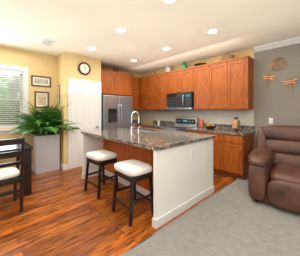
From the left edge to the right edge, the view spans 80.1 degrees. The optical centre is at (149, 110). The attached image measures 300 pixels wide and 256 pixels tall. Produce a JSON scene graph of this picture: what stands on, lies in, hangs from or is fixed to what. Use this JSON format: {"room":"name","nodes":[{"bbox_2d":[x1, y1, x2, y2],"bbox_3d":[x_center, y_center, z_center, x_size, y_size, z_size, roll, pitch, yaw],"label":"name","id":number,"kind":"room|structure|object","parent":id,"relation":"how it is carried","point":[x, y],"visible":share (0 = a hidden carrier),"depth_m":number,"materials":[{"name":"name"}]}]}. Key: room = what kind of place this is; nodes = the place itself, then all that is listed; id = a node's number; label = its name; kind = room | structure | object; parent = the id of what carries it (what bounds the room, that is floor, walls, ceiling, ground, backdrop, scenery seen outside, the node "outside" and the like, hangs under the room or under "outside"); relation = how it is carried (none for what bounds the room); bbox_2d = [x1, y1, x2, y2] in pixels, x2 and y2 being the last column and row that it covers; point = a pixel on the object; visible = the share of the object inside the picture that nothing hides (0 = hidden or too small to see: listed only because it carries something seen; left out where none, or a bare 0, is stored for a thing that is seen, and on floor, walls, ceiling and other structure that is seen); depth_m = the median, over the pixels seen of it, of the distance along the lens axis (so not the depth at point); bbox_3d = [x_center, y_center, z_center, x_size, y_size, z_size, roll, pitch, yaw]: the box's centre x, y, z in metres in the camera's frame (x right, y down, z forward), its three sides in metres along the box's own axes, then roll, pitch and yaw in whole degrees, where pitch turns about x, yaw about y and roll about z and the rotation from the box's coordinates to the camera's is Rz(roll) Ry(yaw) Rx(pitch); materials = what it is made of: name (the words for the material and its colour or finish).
{"room":"kitchen","nodes":[
{"label":"kitchen","id":0,"kind":"room"},
{"bbox_2d":[0,46,56,168],"bbox_3d":[-4.516,0.006,2.587,5.710,2.680,0.420,0,0,-43],"label":"wall","id":1,"kind":"structure","parent":0,"point":[39,64],"depth_m":4.03,"materials":[{"name":"beige paint"}]},
{"bbox_2d":[0,64,28,134],"bbox_3d":[-3.353,-0.234,3.453,1.700,1.450,0.190,0,0,-43],"label":"window","id":2,"kind":"structure","parent":1,"relation":"in","point":[25,84],"depth_m":3.93,"materials":[{"name":"white wood"}]},
{"bbox_2d":[0,69,21,126],"bbox_3d":[-3.337,-0.254,3.436,1.434,1.196,0.062,0,0,-43],"label":"window blinds","id":3,"kind":"object","parent":2,"relation":"attached to","point":[4,97],"visible":0.83,"depth_m":3.79,"materials":[{"name":"white plastic"}]},
{"bbox_2d":[31,75,50,86],"bbox_3d":[-2.526,-0.679,4.150,0.400,0.240,0.024,0,0,-43],"label":"picture frame","id":4,"kind":"object","parent":1,"relation":"attached to","point":[41,81],"visible":1,"depth_m":4.14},
{"bbox_2d":[35,91,48,107],"bbox_3d":[-2.519,-0.254,4.157,0.290,0.380,0.024,0,0,-43],"label":"picture frame","id":5,"kind":"object","parent":1,"relation":"attached to","point":[41,99],"visible":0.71,"depth_m":4.15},
{"bbox_2d":[57,52,101,168],"bbox_3d":[-1.857,0.006,4.599,0.920,2.680,0.710,0,0,-43],"label":"wall","id":6,"kind":"structure","parent":0,"point":[67,64],"depth_m":4.14,"materials":[{"name":"beige paint"}]},
{"bbox_2d":[58,85,59,102],"bbox_3d":[-2.178,-0.394,4.256,0.014,0.440,0.150,0,0,-43],"label":"picture frame","id":7,"kind":"object","parent":6,"relation":"attached to","point":[58,93],"visible":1,"depth_m":4.22,"materials":[{"name":"brown wood"}]},
{"bbox_2d":[68,78,100,169],"bbox_3d":[-1.550,0.300,4.338,0.824,2.092,0.086,0,0,-43],"label":"door","id":8,"kind":"structure","parent":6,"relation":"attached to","point":[84,105],"depth_m":4.27,"materials":[{"name":"white wood"}]},
{"bbox_2d":[78,62,90,74],"bbox_3d":[-1.589,-1.019,4.329,0.310,0.310,0.043,0,0,-43],"label":"wall clock","id":9,"kind":"object","parent":6,"relation":"attached to","point":[84,68],"visible":0.98,"depth_m":4.32,"materials":[{"name":"brown metal"}]},
{"bbox_2d":[101,69,132,96],"bbox_3d":[-1.176,-0.780,5.298,1.021,0.652,0.634,0,0,-43],"label":"upper cabinet","id":10,"kind":"object","parent":6,"relation":"attached to","point":[115,83],"depth_m":5.07,"materials":[{"name":"brown wood"}]},
{"bbox_2d":[0,166,236,255],"bbox_3d":[-2.333,1.396,2.375,9.000,0.100,3.920,0,0,-43],"label":"floor","id":11,"kind":"structure","parent":0,"point":[63,213],"depth_m":2.23,"materials":[{"name":"brown wood"}]},
{"bbox_2d":[0,137,24,211],"bbox_3d":[-1.975,0.852,2.349,0.508,1.010,0.440,0,0,43],"label":"dining chair","id":12,"kind":"object","parent":11,"relation":"on","point":[14,176],"visible":0.98,"depth_m":2.34,"materials":[{"name":"black paint"}]},
{"bbox_2d":[0,142,32,195],"bbox_3d":[-2.798,0.966,2.665,1.620,0.760,0.940,0,0,-43],"label":"dining table","id":13,"kind":"object","parent":11,"relation":"on","point":[27,171],"visible":0.71,"depth_m":2.84,"materials":[{"name":"black paint"}]},
{"bbox_2d":[6,98,81,173],"bbox_3d":[-2.128,0.524,3.764,1.398,1.643,1.049,0,0,-43],"label":"potted plant","id":14,"kind":"object","parent":11,"relation":"on","point":[44,127],"visible":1,"depth_m":3.86,"materials":[{"name":"plant"}]},
{"bbox_2d":[84,150,118,198],"bbox_3d":[-0.814,1.022,2.993,0.487,0.652,0.395,0,0,43],"label":"bar stool","id":15,"kind":"object","parent":11,"relation":"on","point":[100,158],"visible":0.9,"depth_m":2.88,"materials":[{"name":"black paint"}]},
{"bbox_2d":[101,95,132,129],"bbox_3d":[-1.095,0.460,5.226,0.960,1.772,0.821,0,0,-43],"label":"refrigerator","id":16,"kind":"object","parent":11,"relation":"on","point":[116,112],"visible":0.5,"depth_m":4.90,"materials":[{"name":"silver metal"}]},
{"bbox_2d":[111,159,152,226],"bbox_3d":[-0.225,1.022,2.352,0.395,0.652,0.487,0,0,-40],"label":"bar stool","id":17,"kind":"object","parent":11,"relation":"on","point":[132,171],"visible":0.96,"depth_m":2.24,"materials":[{"name":"black paint"}]},
{"bbox_2d":[137,124,148,127],"bbox_3d":[0.039,0.908,5.635,0.669,0.875,0.591,0,0,-43],"label":"base cabinet","id":18,"kind":"object","parent":11,"relation":"on","point":[138,125],"depth_m":5.53,"materials":[{"name":"brown wood"}]},
{"bbox_2d":[149,124,172,127],"bbox_3d":[-0.007,0.451,5.710,0.637,0.040,1.639,0,0,-43],"label":"countertop","id":19,"kind":"structure","parent":18,"relation":"on","point":[150,125],"depth_m":5.17,"materials":[{"name":"grey stone"}]},
{"bbox_2d":[82,135,213,228],"bbox_3d":[-0.137,0.901,3.256,1.390,0.890,2.083,0,0,-43],"label":"kitchen island","id":20,"kind":"object","parent":11,"relation":"on","point":[181,163],"depth_m":2.53,"materials":[{"name":"paint"}]},
{"bbox_2d":[81,127,215,150],"bbox_3d":[-0.140,0.436,3.276,1.410,0.040,2.130,0,0,-43],"label":"island countertop","id":21,"kind":"structure","parent":20,"relation":"on","point":[146,137],"depth_m":2.87,"materials":[{"name":"grey stone"}]},
{"bbox_2d":[130,111,140,131],"bbox_3d":[-0.243,0.213,3.691,0.242,0.406,0.268,0,0,-43],"label":"gooseneck faucet","id":22,"kind":"object","parent":21,"relation":"on","point":[132,127],"visible":1,"depth_m":3.69,"materials":[{"name":"silver metal"}]},
{"bbox_2d":[162,117,197,131],"bbox_3d":[0.782,0.768,4.809,0.717,1.155,0.746,0,0,-43],"label":"range","id":23,"kind":"object","parent":11,"relation":"on","point":[181,124],"visible":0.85,"depth_m":4.83,"materials":[{"name":"metal"}]},
{"bbox_2d":[185,131,203,133],"bbox_3d":[1.247,0.908,4.379,0.628,0.875,0.508,0,0,-43],"label":"base cabinet","id":24,"kind":"object","parent":11,"relation":"on","point":[198,132],"depth_m":4.11,"materials":[{"name":"brown wood"}]},
{"bbox_2d":[204,131,223,174],"bbox_3d":[1.529,0.908,4.079,0.628,0.875,0.572,0,0,-43],"label":"base cabinet","id":25,"kind":"object","parent":11,"relation":"on","point":[218,142],"depth_m":3.74,"materials":[{"name":"brown wood"}]},
{"bbox_2d":[224,135,253,178],"bbox_3d":[1.812,0.908,3.779,0.628,0.875,0.508,0,0,-43],"label":"base cabinet","id":26,"kind":"object","parent":11,"relation":"on","point":[233,149],"depth_m":3.51,"materials":[{"name":"brown wood"}]},
{"bbox_2d":[184,127,254,134],"bbox_3d":[1.536,0.451,4.068,0.637,0.040,1.357,0,0,-43],"label":"countertop","id":27,"kind":"structure","parent":26,"relation":"on","point":[227,130],"depth_m":3.86,"materials":[{"name":"grey stone"}]},
{"bbox_2d":[199,118,203,127],"bbox_3d":[1.298,0.312,4.498,0.130,0.237,0.130,0,0,-43],"label":"canister","id":28,"kind":"object","parent":27,"relation":"on","point":[201,122],"visible":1,"depth_m":4.45,"materials":[{"name":"ceramic"}]},
{"bbox_2d":[205,123,216,128],"bbox_3d":[1.423,0.355,4.176,0.280,0.152,0.280,0,0,-43],"label":"fruit bowl","id":29,"kind":"object","parent":27,"relation":"on","point":[210,126],"visible":1,"depth_m":4.11,"materials":[{"name":"black ceramic"}]},
{"bbox_2d":[232,117,239,129],"bbox_3d":[1.866,0.281,3.865,0.212,0.290,0.100,0,0,-43],"label":"knife block","id":30,"kind":"object","parent":27,"relation":"on","point":[236,124],"visible":1,"depth_m":3.83,"materials":[{"name":"brown wood"}]},
{"bbox_2d":[102,67,140,119],"bbox_3d":[-1.458,0.006,5.613,2.890,2.680,0.200,0,0,-43],"label":"wall","id":31,"kind":"structure","parent":0,"point":[135,115],"depth_m":6.33,"materials":[{"name":"beige paint"}]},
{"bbox_2d":[133,77,138,108],"bbox_3d":[-0.609,-0.565,6.033,0.338,1.082,0.339,0,0,-43],"label":"upper cabinet","id":32,"kind":"object","parent":31,"relation":"attached to","point":[135,80],"depth_m":5.93,"materials":[{"name":"brown wood"}]},
{"bbox_2d":[0,0,299,73],"bbox_3d":[-0.696,-1.394,0.633,9.000,0.120,8.700,0,0,-43],"label":"ceiling","id":33,"kind":"structure","parent":0,"point":[179,28],"depth_m":2.86,"materials":[{"name":"paint"}]},
{"bbox_2d":[39,39,55,45],"bbox_3d":[-2.008,-1.325,3.490,0.200,0.016,0.340,0,0,-43],"label":"ceiling vent","id":34,"kind":"object","parent":33,"relation":"in","point":[47,42],"visible":0.98,"depth_m":3.47,"materials":[{"name":"white metal"}]},
{"bbox_2d":[115,28,126,32],"bbox_3d":[-0.482,-1.329,2.961,0.196,0.009,0.196,0,0,-43],"label":"recessed light","id":35,"kind":"object","parent":33,"relation":"in","point":[121,30],"visible":1,"depth_m":2.96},
{"bbox_2d":[162,0,176,3],"bbox_3d":[0.235,-1.329,2.126,0.196,0.009,0.196,0,0,-43],"label":"recessed light","id":36,"kind":"object","parent":33,"relation":"in","point":[168,1],"visible":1,"depth_m":2.17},
{"bbox_2d":[206,29,218,33],"bbox_3d":[1.054,-1.329,3.006,0.196,0.009,0.196,0,0,-43],"label":"recessed light","id":37,"kind":"object","parent":33,"relation":"in","point":[212,31],"visible":1,"depth_m":3.00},
{"bbox_2d":[120,178,299,255],"bbox_3d":[0.640,1.390,-0.787,9.000,0.112,4.800,0,0,-43],"label":"floor","id":38,"kind":"structure","parent":0,"point":[233,218],"depth_m":1.97,"materials":[{"name":"grey carpet"}]},
{"bbox_2d":[248,125,299,213],"bbox_3d":[2.136,0.799,2.696,1.112,1.095,1.149,0,0,39],"label":"leather recliner","id":39,"kind":"object","parent":38,"relation":"on","point":[274,168],"visible":1,"depth_m":2.55,"materials":[{"name":"brown leather"}]},
{"bbox_2d":[141,43,299,148],"bbox_3d":[2.526,0.006,3.594,0.150,2.680,8.600,0,0,-43],"label":"wall","id":40,"kind":"structure","parent":0,"point":[277,100],"depth_m":3.54,"materials":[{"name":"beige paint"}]},
{"bbox_2d":[139,79,142,109],"bbox_3d":[-0.305,-0.565,6.240,0.340,1.082,0.460,0,0,-43],"label":"upper cabinet","id":41,"kind":"object","parent":40,"relation":"attached to","point":[140,80],"depth_m":5.99,"materials":[{"name":"brown wood"}]},
{"bbox_2d":[143,75,158,109],"bbox_3d":[0.117,-0.565,5.791,0.340,1.082,0.888,0,0,-43],"label":"upper cabinet","id":42,"kind":"object","parent":40,"relation":"attached to","point":[150,83],"depth_m":5.63,"materials":[{"name":"brown wood"}]},
{"bbox_2d":[153,120,174,123],"bbox_3d":[0.438,0.381,5.687,0.019,0.099,0.997,0,0,-43],"label":"backsplash","id":43,"kind":"structure","parent":40,"relation":"attached to","point":[154,121],"depth_m":5.65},
{"bbox_2d":[159,71,174,109],"bbox_3d":[0.505,-0.565,5.379,0.340,1.082,0.494,0,0,-43],"label":"upper cabinet","id":44,"kind":"object","parent":40,"relation":"attached to","point":[164,78],"depth_m":5.23,"materials":[{"name":"brown wood"}]},
{"bbox_2d":[171,67,194,93],"bbox_3d":[0.928,-0.790,4.929,0.340,0.632,0.864,0,0,-43],"label":"upper cabinet","id":45,"kind":"object","parent":40,"relation":"attached to","point":[183,80],"depth_m":4.73,"materials":[{"name":"brown wood"}]},
{"bbox_2d":[167,92,193,108],"bbox_3d":[0.887,-0.254,4.890,0.456,0.430,0.825,0,0,-43],"label":"microwave","id":46,"kind":"object","parent":45,"relation":"attached to","point":[180,100],"visible":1,"depth_m":4.70,"materials":[{"name":"black plastic"}]},
{"bbox_2d":[181,62,186,68],"bbox_3d":[0.944,-1.226,4.919,0.170,0.240,0.170,0,0,-43],"label":"vase","id":47,"kind":"object","parent":45,"relation":"on","point":[184,65],"visible":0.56,"depth_m":4.86,"materials":[{"name":"green glass"}]},
{"bbox_2d":[141,109,253,125],"bbox_3d":[0.946,0.148,5.155,0.009,0.364,3.700,0,0,-43],"label":"tile backsplash","id":48,"kind":"structure","parent":40,"relation":"attached to","point":[245,117],"depth_m":4.58,"materials":[{"name":"white tile"}]},
{"bbox_2d":[191,63,210,109],"bbox_3d":[1.368,-0.565,4.460,0.340,1.082,0.546,0,0,-43],"label":"upper cabinet","id":49,"kind":"object","parent":40,"relation":"attached to","point":[202,93],"depth_m":4.32,"materials":[{"name":"brown wood"}]},
{"bbox_2d":[204,123,254,130],"bbox_3d":[1.761,0.381,4.280,0.019,0.099,1.357,0,0,-43],"label":"backsplash","id":50,"kind":"structure","parent":40,"relation":"attached to","point":[218,125],"depth_m":3.96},
{"bbox_2d":[211,55,253,109],"bbox_3d":[1.781,-0.565,4.021,0.340,1.082,0.905,0,0,-43],"label":"upper cabinet","id":51,"kind":"object","parent":40,"relation":"attached to","point":[228,84],"depth_m":3.80,"materials":[{"name":"brown wood"}]},
{"bbox_2d":[222,54,233,60],"bbox_3d":[1.766,-1.171,4.045,0.209,0.130,0.272,0,0,-43],"label":"decorative basket","id":52,"kind":"object","parent":51,"relation":"on","point":[227,57],"visible":0.62,"depth_m":3.95,"materials":[{"name":"wicker"}]},
{"bbox_2d":[263,74,275,86],"bbox_3d":[2.396,-0.600,3.592,0.033,0.266,0.231,0,0,-37],"label":"wall art","id":53,"kind":"object","parent":40,"relation":"attached to","point":[268,78],"depth_m":3.59},
{"bbox_2d":[253,36,299,52],"bbox_3d":[3.696,-1.284,2.181,0.080,0.100,4.380,0,0,-43],"label":"crown molding","id":54,"kind":"structure","parent":40,"relation":"attached to","point":[287,42],"depth_m":3.43,"materials":[{"name":"white wood"}]},
{"bbox_2d":[270,57,284,70],"bbox_3d":[2.497,-0.908,3.489,0.031,0.252,0.252,0,0,-43],"label":"wall art","id":55,"kind":"object","parent":40,"relation":"attached to","point":[272,68],"depth_m":3.49},
{"bbox_2d":[281,78,297,89],"bbox_3d":[2.621,-0.469,3.353,0.246,0.283,0.033,0,0,41],"label":"wall art","id":56,"kind":"object","parent":40,"relation":"attached to","point":[289,81],"depth_m":3.34},
{"label":"outside","id":57,"kind":"structure","parent":0,"visible":0},
{"bbox_2d":[0,72,19,123],"bbox_3d":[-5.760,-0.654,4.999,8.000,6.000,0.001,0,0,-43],"label":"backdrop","id":58,"kind":"structure","parent":57,"point":[5,73],"depth_m":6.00,"materials":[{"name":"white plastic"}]},
{"bbox_3d":[2.198,0.006,-2.445,8.600,2.680,0.150,0,0,-43],"label":"wall","id":59,"kind":"structure","parent":0,"visible":0},
{"bbox_2d":[32,163,67,169],"bbox_3d":[-0.586,1.285,0.517,8.600,0.122,7.980,0,0,-43],"label":"baseboard","id":60,"kind":"structure","parent":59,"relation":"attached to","point":[63,167],"depth_m":4.04,"materials":[{"name":"white wood"}]}
]}

